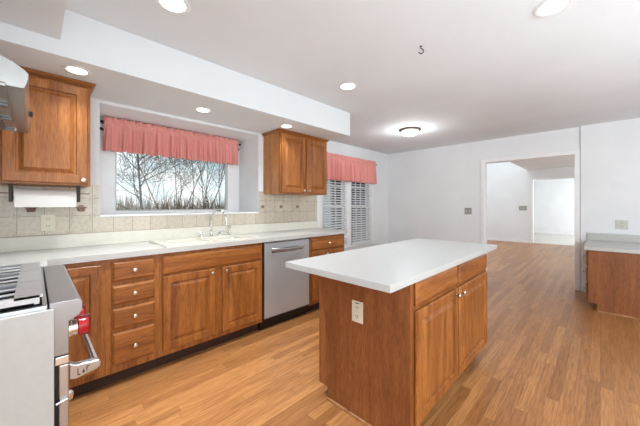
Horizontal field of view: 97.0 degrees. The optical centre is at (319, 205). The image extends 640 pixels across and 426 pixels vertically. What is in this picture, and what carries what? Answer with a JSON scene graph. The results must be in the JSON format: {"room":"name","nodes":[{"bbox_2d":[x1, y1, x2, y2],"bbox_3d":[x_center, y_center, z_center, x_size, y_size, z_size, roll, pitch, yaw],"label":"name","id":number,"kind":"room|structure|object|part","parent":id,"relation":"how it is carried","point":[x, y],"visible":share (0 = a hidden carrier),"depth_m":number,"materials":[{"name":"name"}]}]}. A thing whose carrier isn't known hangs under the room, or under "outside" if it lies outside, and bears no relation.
{"room":"kitchen","nodes":[
{"label":"kitchen","id":0,"kind":"room"},
{"bbox_2d":[0,0,65,39],"bbox_3d":[-0.531,-1.039,0.170,3.394,0.189,0.714,0,0,45],"label":"ceiling","id":1,"kind":"structure","parent":0,"point":[44,17],"depth_m":1.41,"materials":[{"name":"white paint"}]},
{"bbox_2d":[0,9,349,139],"bbox_3d":[-1.055,-0.994,2.546,0.696,0.279,3.352,0,0,45],"label":"soffit","id":2,"kind":"structure","parent":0,"point":[127,68],"depth_m":2.11,"materials":[{"name":"white paint"}]},
{"bbox_2d":[61,64,91,75],"bbox_3d":[-1.535,-0.850,1.788,0.152,0.009,0.152,0,0,45],"label":"recessed light","id":3,"kind":"object","parent":2,"relation":"attached to","point":[73,69],"visible":1,"depth_m":1.78,"materials":[{"name":"white"}]},
{"bbox_2d":[194,107,211,112],"bbox_3d":[-1.044,-0.850,2.526,0.152,0.009,0.152,0,0,45],"label":"recessed light","id":4,"kind":"object","parent":2,"relation":"attached to","point":[198,109],"visible":1,"depth_m":2.51,"materials":[{"name":"white"}]},
{"bbox_2d":[280,124,293,127],"bbox_3d":[-0.360,-0.850,3.046,0.152,0.009,0.152,0,0,45],"label":"recessed light","id":5,"kind":"object","parent":2,"relation":"attached to","point":[281,125],"visible":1,"depth_m":3.04,"materials":[{"name":"white"}]},
{"bbox_2d":[90,98,263,216],"bbox_3d":[-1.435,0.051,2.992,0.490,2.370,3.450,0,0,45],"label":"wall","id":6,"kind":"structure","parent":0,"point":[251,149],"depth_m":3.00,"materials":[{"name":"white paint"}]},
{"bbox_2d":[0,66,95,187],"bbox_3d":[-2.014,-0.493,1.785,0.371,0.717,0.916,0,0,45],"label":"upper cabinet","id":7,"kind":"object","parent":6,"relation":"attached to","point":[55,151],"visible":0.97,"depth_m":1.84,"materials":[{"name":"brown wood"}]},
{"bbox_2d":[9,184,79,201],"bbox_3d":[-1.848,-0.077,1.914,0.060,0.112,0.345,0,0,45],"label":"towel holder","id":8,"kind":"object","parent":7,"relation":"attached to","point":[11,197],"visible":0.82,"depth_m":1.79,"materials":[{"name":"brown plastic"}]},
{"bbox_2d":[14,188,76,206],"bbox_3d":[-1.847,-0.047,1.914,0.118,0.120,0.298,0,0,45],"label":"paper towel roll","id":9,"kind":"object","parent":8,"relation":"attached to","point":[22,197],"visible":1,"depth_m":1.87,"materials":[{"name":"white paper"}]},
{"bbox_3d":[-2.020,-0.837,1.791,0.351,0.029,0.916,0,0,45],"label":"crown","id":10,"kind":"part","parent":7,"relation":"part of","materials":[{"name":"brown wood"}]},
{"bbox_2d":[0,185,316,237],"bbox_3d":[-1.258,0.036,2.816,0.008,0.400,3.448,0,0,45],"label":"tile backsplash","id":11,"kind":"structure","parent":6,"relation":"attached to","point":[82,218],"depth_m":2.31,"materials":[{"name":"beige tile"}]},
{"bbox_2d":[24,207,37,211],"bbox_3d":[-2.052,0.025,2.010,0.001,0.049,0.068,0,0,45],"label":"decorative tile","id":12,"kind":"object","parent":11,"relation":"on","point":[26,209],"depth_m":2.01,"materials":[{"name":"brown tile"}]},
{"bbox_2d":[41,215,54,230],"bbox_3d":[-1.988,0.128,2.069,0.008,0.118,0.075,0,0,45],"label":"wall outlet","id":13,"kind":"object","parent":11,"relation":"attached to","point":[47,221],"visible":1,"depth_m":2.07,"materials":[{"name":"beige plastic"}]},
{"bbox_2d":[75,205,86,211],"bbox_3d":[-1.860,0.025,2.204,0.001,0.049,0.068,0,0,45],"label":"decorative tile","id":14,"kind":"object","parent":11,"relation":"on","point":[79,208],"depth_m":2.21,"materials":[{"name":"brown tile"}]},
{"bbox_2d":[100,124,258,216],"bbox_3d":[-1.437,-0.335,3.002,0.532,0.859,1.496,0,0,45],"label":"window","id":15,"kind":"structure","parent":6,"relation":"in","point":[107,157],"depth_m":2.72,"materials":[{"name":"grey"}]},
{"bbox_3d":[-1.593,-0.333,3.170,0.025,0.802,1.178,0,0,45],"label":"sash","id":16,"kind":"part","parent":15,"relation":"part of","materials":[{"name":"grey"}]},
{"bbox_3d":[-1.408,0.087,2.974,0.452,0.016,1.496,0,0,45],"label":"sill","id":17,"kind":"part","parent":15,"relation":"part of","materials":[{"name":"white wood"}]},
{"bbox_2d":[262,128,329,195],"bbox_3d":[-0.279,-0.493,3.535,0.371,0.717,0.820,0,0,45],"label":"upper cabinet","id":18,"kind":"object","parent":6,"relation":"attached to","point":[295,163],"visible":1,"depth_m":3.34,"materials":[{"name":"brown wood"}]},
{"bbox_3d":[-0.309,-0.478,3.297,0.019,0.663,0.352,0,0,45],"label":"door","id":19,"kind":"part","parent":18,"relation":"part of","materials":[{"name":"brown wood"}]},
{"bbox_3d":[-0.285,-0.837,3.542,0.351,0.029,0.820,0,0,45],"label":"crown","id":20,"kind":"part","parent":18,"relation":"part of","materials":[{"name":"brown wood"}]},
{"bbox_3d":[-0.189,-0.483,3.446,0.020,0.698,0.760,0,0,45],"label":"frame","id":21,"kind":"part","parent":18,"relation":"part of","materials":[{"name":"brown wood"}]},
{"bbox_3d":[-0.040,-0.478,3.568,0.019,0.663,0.352,0,0,45],"label":"door","id":22,"kind":"part","parent":18,"relation":"part of","materials":[{"name":"brown wood"}]},
{"bbox_2d":[100,118,387,250],"bbox_3d":[-0.662,0.051,4.204,0.120,2.370,6.260,0,0,45],"label":"wall","id":23,"kind":"structure","parent":0,"point":[381,159],"depth_m":6.02,"materials":[{"name":"white paint"}]},
{"bbox_2d":[317,180,375,247],"bbox_3d":[0.514,-0.009,5.306,0.120,1.590,1.740,0,0,45],"label":"window","id":24,"kind":"structure","parent":23,"relation":"in","point":[320,209],"depth_m":5.32,"materials":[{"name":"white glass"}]},
{"bbox_2d":[323,179,347,245],"bbox_3d":[0.282,-0.011,5.000,0.050,1.497,0.630,0,0,45],"label":"window blind","id":25,"kind":"object","parent":24,"relation":"attached to","point":[328,182],"visible":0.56,"depth_m":5.00,"materials":[{"name":"white plastic"}]},
{"bbox_3d":[0.144,0.001,4.826,0.002,1.450,0.002,0,0,45],"label":"ladder cord","id":26,"kind":"part","parent":25,"relation":"part of","materials":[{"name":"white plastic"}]},
{"bbox_3d":[0.216,-0.347,5.066,0.003,0.685,0.490,0,0,45],"label":"glass pane","id":27,"kind":"part","parent":24,"relation":"part of","materials":[{"name":"clear glass"}]},
{"bbox_3d":[0.229,0.368,5.053,0.003,0.665,0.490,0,0,45],"label":"glass pane","id":28,"kind":"part","parent":24,"relation":"part of","materials":[{"name":"clear glass"}]},
{"bbox_3d":[0.751,-0.347,5.606,0.003,0.685,0.490,0,0,45],"label":"glass pane","id":29,"kind":"part","parent":24,"relation":"part of","materials":[{"name":"clear glass"}]},
{"bbox_3d":[0.764,0.368,5.593,0.003,0.665,0.490,0,0,45],"label":"glass pane","id":30,"kind":"part","parent":24,"relation":"part of","materials":[{"name":"clear glass"}]},
{"bbox_2d":[351,182,371,244],"bbox_3d":[0.818,-0.011,5.540,0.050,1.497,0.630,0,0,45],"label":"window blind","id":31,"kind":"object","parent":24,"relation":"attached to","point":[366,224],"visible":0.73,"depth_m":5.52,"materials":[{"name":"white plastic"}]},
{"bbox_3d":[-1.546,-0.769,3.132,0.133,0.028,1.427,0,0,45],"label":"curtain rod","id":32,"kind":"object","parent":23,"relation":"attached to","visible":0},
{"bbox_2d":[102,116,238,164],"bbox_3d":[-1.505,-0.665,3.079,0.079,0.330,1.383,0,0,45],"label":"valance","id":33,"kind":"object","parent":32,"relation":"hanging from","point":[119,135],"visible":1,"depth_m":2.97,"materials":[{"name":"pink fabric"}]},
{"bbox_2d":[65,0,639,169],"bbox_3d":[3.695,-1.399,3.863,6.790,0.530,12.110,0,0,45],"label":"ceiling","id":34,"kind":"structure","parent":0,"point":[486,69],"depth_m":2.16,"materials":[{"name":"white paint"}]},
{"bbox_2d":[155,0,190,14],"bbox_3d":[-0.825,-1.130,1.587,0.182,0.009,0.182,0,0,45],"label":"recessed light","id":35,"kind":"object","parent":34,"relation":"in","point":[180,7],"visible":1,"depth_m":1.60,"materials":[{"name":"white"}]},
{"bbox_2d":[338,82,357,89],"bbox_3d":[0.266,-1.130,2.693,0.182,0.009,0.182,0,0,45],"label":"recessed light","id":36,"kind":"object","parent":34,"relation":"in","point":[347,85],"visible":1,"depth_m":2.69,"materials":[{"name":"white"}]},
{"bbox_2d":[399,127,420,135],"bbox_3d":[1.346,-1.086,4.242,0.320,0.096,0.320,0,0,45],"label":"dome light","id":37,"kind":"object","parent":34,"relation":"attached to","point":[408,131],"visible":1,"depth_m":4.15,"materials":[{"name":"white glass"}]},
{"bbox_2d":[533,0,573,16],"bbox_3d":[1.326,-1.130,1.611,0.182,0.009,0.182,0,0,45],"label":"recessed light","id":38,"kind":"object","parent":34,"relation":"in","point":[547,8],"visible":1,"depth_m":1.61,"materials":[{"name":"white"}]},
{"bbox_2d":[69,240,639,425],"bbox_3d":[3.585,1.286,4.043,7.200,0.100,12.210,0,0,45],"label":"floor","id":39,"kind":"structure","parent":0,"point":[548,357],"depth_m":2.04,"materials":[{"name":"brown wood"}]},
{"bbox_2d":[0,308,53,425],"bbox_3d":[-1.091,0.786,0.684,0.020,0.900,0.652,0,0,45],"label":"end panel","id":40,"kind":"object","parent":39,"relation":"on","point":[26,340],"visible":1,"depth_m":0.86,"materials":[{"name":"white laminate"}]},
{"bbox_2d":[0,262,100,425],"bbox_3d":[-1.326,0.762,1.019,0.805,0.947,0.760,0,0,45],"label":"range","id":41,"kind":"object","parent":39,"relation":"on","point":[25,289],"visible":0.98,"depth_m":0.96,"materials":[{"name":"silver metal"}]},
{"bbox_2d":[0,268,47,317],"bbox_3d":[-1.380,0.332,0.973,0.794,0.016,0.620,0,0,45],"label":"cooktop","id":42,"kind":"object","parent":41,"relation":"in","point":[7,311],"depth_m":0.90,"materials":[{"name":"silver metal"}]},
{"bbox_3d":[-1.137,0.516,1.218,0.792,0.028,0.037,0,0,45],"label":"vent trim","id":43,"kind":"part","parent":41,"relation":"part of","materials":[{"name":"silver metal"}]},
{"bbox_3d":[-1.134,0.794,1.221,0.792,0.524,0.026,0,0,45],"label":"oven door","id":44,"kind":"part","parent":41,"relation":"part of","materials":[{"name":"silver metal"}]},
{"bbox_3d":[-1.129,0.409,1.226,0.794,0.178,0.083,0,0,45],"label":"control panel","id":45,"kind":"part","parent":41,"relation":"part of","materials":[{"name":"silver metal"}]},
{"bbox_3d":[-0.951,0.433,1.116,0.059,0.060,0.030,0,0,45],"label":"knob","id":46,"kind":"part","parent":41,"relation":"part of","materials":[{"name":"red plastic"}]},
{"bbox_3d":[-0.857,0.433,1.022,0.059,0.060,0.030,0,0,45],"label":"knob","id":47,"kind":"part","parent":41,"relation":"part of","materials":[{"name":"red plastic"}]},
{"bbox_3d":[-1.073,0.568,1.283,0.754,0.028,0.029,0,0,45],"label":"door handle","id":48,"kind":"part","parent":41,"relation":"part of","materials":[{"name":"silver metal"}]},
{"bbox_2d":[63,260,105,396],"bbox_3d":[-1.714,0.799,1.962,0.559,0.874,0.295,0,0,45],"label":"base cabinet","id":49,"kind":"object","parent":39,"relation":"on","point":[89,278],"visible":0.36,"depth_m":1.83,"materials":[{"name":"brown wood"}]},
{"bbox_3d":[-1.525,0.738,1.769,0.019,0.695,0.245,0,0,45],"label":"door","id":50,"kind":"part","parent":49,"relation":"part of","materials":[{"name":"brown wood"}]},
{"bbox_2d":[104,254,157,385],"bbox_3d":[-1.488,0.799,2.169,0.589,0.874,0.314,0,0,45],"label":"base cabinet","id":51,"kind":"object","parent":39,"relation":"on","point":[131,282],"visible":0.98,"depth_m":1.98,"materials":[{"name":"brown wood"}]},
{"bbox_3d":[-1.305,0.975,1.991,0.019,0.218,0.258,0,0,45],"label":"drawer","id":52,"kind":"part","parent":51,"relation":"part of","materials":[{"name":"brown wood"}]},
{"bbox_3d":[-1.305,0.771,1.991,0.019,0.138,0.258,0,0,45],"label":"drawer","id":53,"kind":"part","parent":51,"relation":"part of","materials":[{"name":"brown wood"}]},
{"bbox_3d":[-1.305,0.611,1.991,0.019,0.130,0.258,0,0,45],"label":"drawer","id":54,"kind":"part","parent":51,"relation":"part of","materials":[{"name":"brown wood"}]},
{"bbox_3d":[-1.305,0.451,1.991,0.019,0.136,0.258,0,0,45],"label":"drawer","id":55,"kind":"part","parent":51,"relation":"part of","materials":[{"name":"brown wood"}]},
{"bbox_2d":[156,243,261,366],"bbox_3d":[-1.057,0.799,2.604,0.589,0.874,0.910,0,0,45],"label":"base cabinet","id":56,"kind":"object","parent":39,"relation":"on","point":[210,297],"visible":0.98,"depth_m":2.35,"materials":[{"name":"brown wood"}]},
{"bbox_3d":[-1.035,0.816,2.263,0.019,0.560,0.405,0,0,45],"label":"door","id":57,"kind":"part","parent":56,"relation":"part of","materials":[{"name":"brown wood"}]},
{"bbox_3d":[-0.872,0.453,2.428,0.019,0.141,0.870,0,0,45],"label":"false drawer","id":58,"kind":"part","parent":56,"relation":"part of","materials":[{"name":"brown wood"}]},
{"bbox_3d":[-0.706,0.816,2.595,0.019,0.560,0.400,0,0,45],"label":"door","id":59,"kind":"part","parent":56,"relation":"part of","materials":[{"name":"brown wood"}]},
{"bbox_2d":[258,238,308,329],"bbox_3d":[-0.509,0.800,3.142,0.593,0.872,0.614,0,0,45],"label":"dishwasher","id":60,"kind":"object","parent":39,"relation":"on","point":[285,291],"visible":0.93,"depth_m":2.92,"materials":[{"name":"silver metal"}]},
{"bbox_3d":[-0.549,1.186,3.181,0.482,0.100,0.614,0,0,45],"label":"toe panel","id":61,"kind":"part","parent":60,"relation":"part of","materials":[{"name":"black metal"}]},
{"bbox_3d":[-0.317,0.451,2.947,0.045,0.046,0.420,0,0,45],"label":"handle","id":62,"kind":"part","parent":60,"relation":"part of","materials":[{"name":"silver metal"}]},
{"bbox_2d":[306,234,343,311],"bbox_3d":[-0.080,0.799,3.589,0.589,0.874,0.615,0,0,45],"label":"base cabinet","id":63,"kind":"object","parent":39,"relation":"on","point":[328,244],"visible":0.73,"depth_m":3.29,"materials":[{"name":"brown wood"}]},
{"bbox_3d":[-0.001,0.816,3.307,0.019,0.560,0.265,0,0,45],"label":"door","id":64,"kind":"part","parent":63,"relation":"part of","materials":[{"name":"brown wood"}]},
{"bbox_3d":[0.095,0.451,3.404,0.019,0.136,0.540,0,0,45],"label":"drawer","id":65,"kind":"part","parent":63,"relation":"part of","materials":[{"name":"brown wood"}]},
{"bbox_3d":[0.192,0.816,3.502,0.019,0.560,0.265,0,0,45],"label":"door","id":66,"kind":"part","parent":63,"relation":"part of","materials":[{"name":"brown wood"}]},
{"bbox_2d":[319,254,486,425],"bbox_3d":[0.694,0.805,2.074,0.689,0.861,1.313,0,0,45],"label":"base cabinet","id":67,"kind":"object","parent":39,"relation":"on","point":[413,342],"visible":0.94,"depth_m":1.62,"materials":[{"name":"brown wood"}]},
{"bbox_3d":[0.227,1.227,1.621,0.515,0.018,0.012,0,0,45],"label":"shoe moulding","id":68,"kind":"part","parent":67,"relation":"part of","materials":[{"name":"brown wood"}]},
{"bbox_2d":[352,300,362,323],"bbox_3d":[0.215,0.616,1.635,0.078,0.122,0.008,0,0,45],"label":"wall outlet","id":69,"kind":"object","parent":67,"relation":"attached to","point":[357,307],"visible":1,"depth_m":1.63,"materials":[{"name":"beige plastic"}]},
{"bbox_3d":[0.229,0.805,1.640,0.640,0.861,0.018,0,0,45],"label":"panel","id":70,"kind":"part","parent":67,"relation":"part of","materials":[{"name":"brown wood"}]},
{"bbox_2d":[285,238,496,292],"bbox_3d":[0.657,0.357,2.068,0.714,0.034,1.738,0,0,45],"label":"countertop","id":71,"kind":"structure","parent":67,"relation":"on","point":[390,267],"depth_m":1.68,"materials":[{"name":"white stone"}]},
{"bbox_3d":[0.685,0.452,1.632,0.019,0.123,0.578,0,0,45],"label":"drawer","id":72,"kind":"part","parent":67,"relation":"part of","materials":[{"name":"brown wood"}]},
{"bbox_3d":[0.685,0.827,1.632,0.019,0.582,0.578,0,0,45],"label":"door","id":73,"kind":"part","parent":67,"relation":"part of","materials":[{"name":"brown wood"}]},
{"bbox_3d":[0.907,0.760,1.884,0.020,0.771,1.282,0,0,45],"label":"frame","id":74,"kind":"part","parent":67,"relation":"part of","materials":[{"name":"brown wood"}]},
{"bbox_3d":[1.129,0.452,2.080,0.019,0.123,0.636,0,0,45],"label":"drawer","id":75,"kind":"part","parent":67,"relation":"part of","materials":[{"name":"brown wood"}]},
{"bbox_3d":[1.129,0.827,2.080,0.019,0.582,0.636,0,0,45],"label":"door","id":76,"kind":"part","parent":67,"relation":"part of","materials":[{"name":"brown wood"}]},
{"bbox_2d":[583,250,639,319],"bbox_3d":[3.708,0.881,3.439,0.734,0.710,0.930,0,0,45],"label":"base cabinet","id":77,"kind":"object","parent":39,"relation":"on","point":[612,278],"visible":0.98,"depth_m":3.19,"materials":[{"name":"brown wood"}]},
{"bbox_3d":[3.449,0.633,3.643,0.019,0.175,0.770,0,0,45],"label":"drawer","id":78,"kind":"part","parent":77,"relation":"part of","materials":[{"name":"brown wood"}]},
{"bbox_3d":[3.449,0.823,3.643,0.019,0.175,0.770,0,0,45],"label":"drawer","id":79,"kind":"part","parent":77,"relation":"part of","materials":[{"name":"brown wood"}]},
{"bbox_3d":[3.449,1.026,3.643,0.019,0.200,0.770,0,0,45],"label":"drawer","id":80,"kind":"part","parent":77,"relation":"part of","materials":[{"name":"brown wood"}]},
{"bbox_2d":[584,233,639,253],"bbox_3d":[3.714,0.457,3.421,0.740,0.138,0.948,0,0,45],"label":"countertop","id":81,"kind":"structure","parent":77,"relation":"on","point":[621,243],"depth_m":3.61,"materials":[{"name":"white stone"}]},
{"bbox_3d":[3.429,1.227,3.069,0.610,0.018,0.012,0,0,45],"label":"shoe moulding","id":82,"kind":"part","parent":77,"relation":"part of","materials":[{"name":"brown wood"}]},
{"bbox_3d":[-1.963,0.798,1.543,0.791,0.876,0.643,0,0,45],"label":"base cabinet","id":83,"kind":"object","parent":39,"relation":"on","visible":0},
{"bbox_2d":[0,221,347,273],"bbox_3d":[-0.973,0.290,2.532,0.808,0.138,3.443,0,0,45],"label":"countertop","id":84,"kind":"structure","parent":83,"relation":"on","point":[49,250],"depth_m":2.22,"materials":[{"name":"white stone"}]},
{"bbox_2d":[149,234,258,246],"bbox_3d":[-1.040,0.394,2.601,0.450,0.173,0.820,0,0,45],"label":"sink","id":85,"kind":"object","parent":84,"relation":"in","point":[231,237],"visible":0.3,"depth_m":2.58,"materials":[{"name":"beige ceramic"}]},
{"bbox_3d":[-1.157,0.394,2.470,0.334,0.173,0.354,0,0,45],"label":"bowl","id":86,"kind":"part","parent":85,"relation":"part of","materials":[{"name":"beige ceramic"}]},
{"bbox_3d":[-0.896,0.394,2.732,0.334,0.173,0.324,0,0,45],"label":"bowl","id":87,"kind":"part","parent":85,"relation":"part of","materials":[{"name":"beige ceramic"}]},
{"bbox_2d":[197,210,226,236],"bbox_3d":[-1.064,0.183,2.843,0.190,0.275,0.281,0,0,45],"label":"faucet","id":88,"kind":"object","parent":84,"relation":"on","point":[212,214],"visible":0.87,"depth_m":2.87,"materials":[{"name":"silver metal"}]},
{"bbox_3d":[-1.028,0.153,2.869,0.193,0.215,0.017,0,0,15],"label":"spout","id":89,"kind":"part","parent":88,"relation":"part of","materials":[{"name":"silver metal"}]},
{"bbox_2d":[388,118,639,291],"bbox_3d":[3.878,0.051,4.034,6.570,2.370,0.150,0,0,45],"label":"wall","id":90,"kind":"structure","parent":0,"point":[430,190],"depth_m":4.93,"materials":[{"name":"white paint"}]},
{"bbox_2d":[465,208,471,213],"bbox_3d":[2.687,0.106,5.141,0.118,0.118,0.014,0,0,45],"label":"light switch","id":91,"kind":"object","parent":90,"relation":"attached to","point":[467,210],"visible":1,"depth_m":5.14,"materials":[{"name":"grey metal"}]},
{"bbox_2d":[481,150,579,290],"bbox_3d":[3.342,0.218,4.586,1.289,2.035,0.160,0,0,45],"label":"trim","id":92,"kind":"structure","parent":90,"relation":"attached to","point":[576,153],"depth_m":4.30,"materials":[{"name":"white wood"}]},
{"bbox_2d":[615,220,627,228],"bbox_3d":[4.025,0.261,3.777,0.115,0.118,0.008,0,0,45],"label":"wall outlet","id":93,"kind":"object","parent":90,"relation":"attached to","point":[619,224],"visible":1,"depth_m":3.78,"materials":[{"name":"beige plastic"}]},
{"bbox_2d":[487,162,574,239],"bbox_3d":[7.492,-1.264,8.696,5.800,5.000,0.100,0,0,45],"label":"wall","id":94,"kind":"structure","parent":0,"point":[508,184],"depth_m":9.61,"materials":[{"name":"white paint"}]},
{"bbox_2d":[487,237,530,242],"bbox_3d":[6.166,1.191,9.929,1.980,0.090,0.014,0,0,45],"label":"baseboard","id":95,"kind":"structure","parent":94,"relation":"attached to","point":[488,238],"depth_m":9.63,"materials":[{"name":"white wood"}]},
{"bbox_2d":[519,206,526,209],"bbox_3d":[6.724,0.092,9.376,0.191,0.101,0.014,0,0,45],"label":"light switch","id":96,"kind":"object","parent":94,"relation":"attached to","point":[520,207],"visible":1,"depth_m":9.37,"materials":[{"name":"beige plastic"}]},
{"bbox_2d":[531,176,574,245],"bbox_3d":[7.311,0.176,8.875,1.130,2.120,0.140,0,0,45],"label":"trim","id":97,"kind":"structure","parent":94,"relation":"attached to","point":[560,177],"depth_m":9.19,"materials":[{"name":"white wood"}]},
{"bbox_2d":[534,178,573,232],"bbox_3d":[10.271,0.011,11.855,5.300,2.450,0.100,0,0,45],"label":"wall","id":98,"kind":"structure","parent":0,"point":[553,198],"depth_m":12.06,"materials":[{"name":"white paint"}]},
{"bbox_2d":[534,231,573,234],"bbox_3d":[10.230,1.183,11.814,5.100,0.094,0.014,0,0,45],"label":"baseboard","id":99,"kind":"structure","parent":98,"relation":"attached to","point":[543,232],"depth_m":12.05,"materials":[{"name":"white wood"}]},
{"bbox_2d":[534,233,573,245],"bbox_3d":[8.757,1.283,10.469,5.500,0.106,4.200,0,0,45],"label":"floor","id":100,"kind":"structure","parent":0,"point":[556,239],"depth_m":10.16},
{"bbox_3d":[-0.525,0.051,-0.409,6.570,2.370,0.100,0,0,45],"label":"wall","id":101,"kind":"structure","parent":0,"visible":0},
{"bbox_2d":[0,55,32,133],"bbox_3d":[-1.398,-0.652,0.955,0.790,0.581,0.604,0,0,45],"label":"range hood","id":102,"kind":"object","parent":101,"relation":"attached to","point":[15,113],"visible":1,"depth_m":0.97,"materials":[{"name":"silver metal"}]},
{"label":"outside","id":103,"kind":"structure","parent":0,"visible":0},
{"bbox_3d":[-29.872,2.236,64.804,126.330,0.200,170.000,0,0,45],"label":"ground","id":104,"kind":"structure","parent":103,"visible":0},
{"bbox_2d":[118,155,199,208],"bbox_3d":[-18.249,-2.462,32.412,9.750,9.217,6.628,0,0,-18],"label":"bare tree","id":105,"kind":"object","parent":104,"relation":"on","point":[152,166],"visible":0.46,"depth_m":32.78,"materials":[{"name":"grey plant"}]},
{"bbox_2d":[116,152,203,209],"bbox_3d":[-7.048,-2.680,11.156,6.613,9.636,6.210,0,0,22],"label":"bare tree","id":106,"kind":"object","parent":104,"relation":"on","point":[137,155],"visible":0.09,"depth_m":10.52,"materials":[{"name":"grey plant"}]},
{"bbox_2d":[116,153,219,208],"bbox_3d":[-8.192,-2.922,16.081,5.021,10.125,10.146,0,0,45],"label":"bare tree","id":107,"kind":"object","parent":104,"relation":"on","point":[203,163],"visible":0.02,"depth_m":15.99,"materials":[{"name":"grey plant"}]},
{"bbox_2d":[116,187,224,209],"bbox_3d":[-0.411,0.255,34.482,12.958,3.762,52.967,0,0,45],"label":"undergrowth","id":108,"kind":"object","parent":104,"relation":"on","point":[166,205],"visible":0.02,"depth_m":20.69,"materials":[{"name":"plant"}]},
{"bbox_2d":[151,157,224,208],"bbox_3d":[-6.541,-2.566,16.541,8.458,9.396,7.698,0,0,45],"label":"bare tree","id":109,"kind":"object","parent":104,"relation":"on","point":[201,179],"visible":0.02,"depth_m":16.22,"materials":[{"name":"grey plant"}]},
{"bbox_2d":[155,156,224,208],"bbox_3d":[-7.267,-2.559,19.104,7.442,9.417,6.899,0,0,-6],"label":"bare tree","id":110,"kind":"object","parent":104,"relation":"on","point":[205,202],"visible":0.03,"depth_m":18.34,"materials":[{"name":"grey plant"}]},
{"bbox_3d":[0.517,-0.829,5.228,0.114,0.028,1.763,0,0,45],"label":"curtain rod","id":111,"kind":"object","parent":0,"visible":0},
{"bbox_2d":[327,152,376,183],"bbox_3d":[0.554,-0.661,5.185,0.090,0.471,1.698,0,0,45],"label":"valance","id":112,"kind":"object","parent":111,"relation":"hanging from","point":[339,167],"visible":0.89,"depth_m":5.18,"materials":[{"name":"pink fabric"}]}
]}

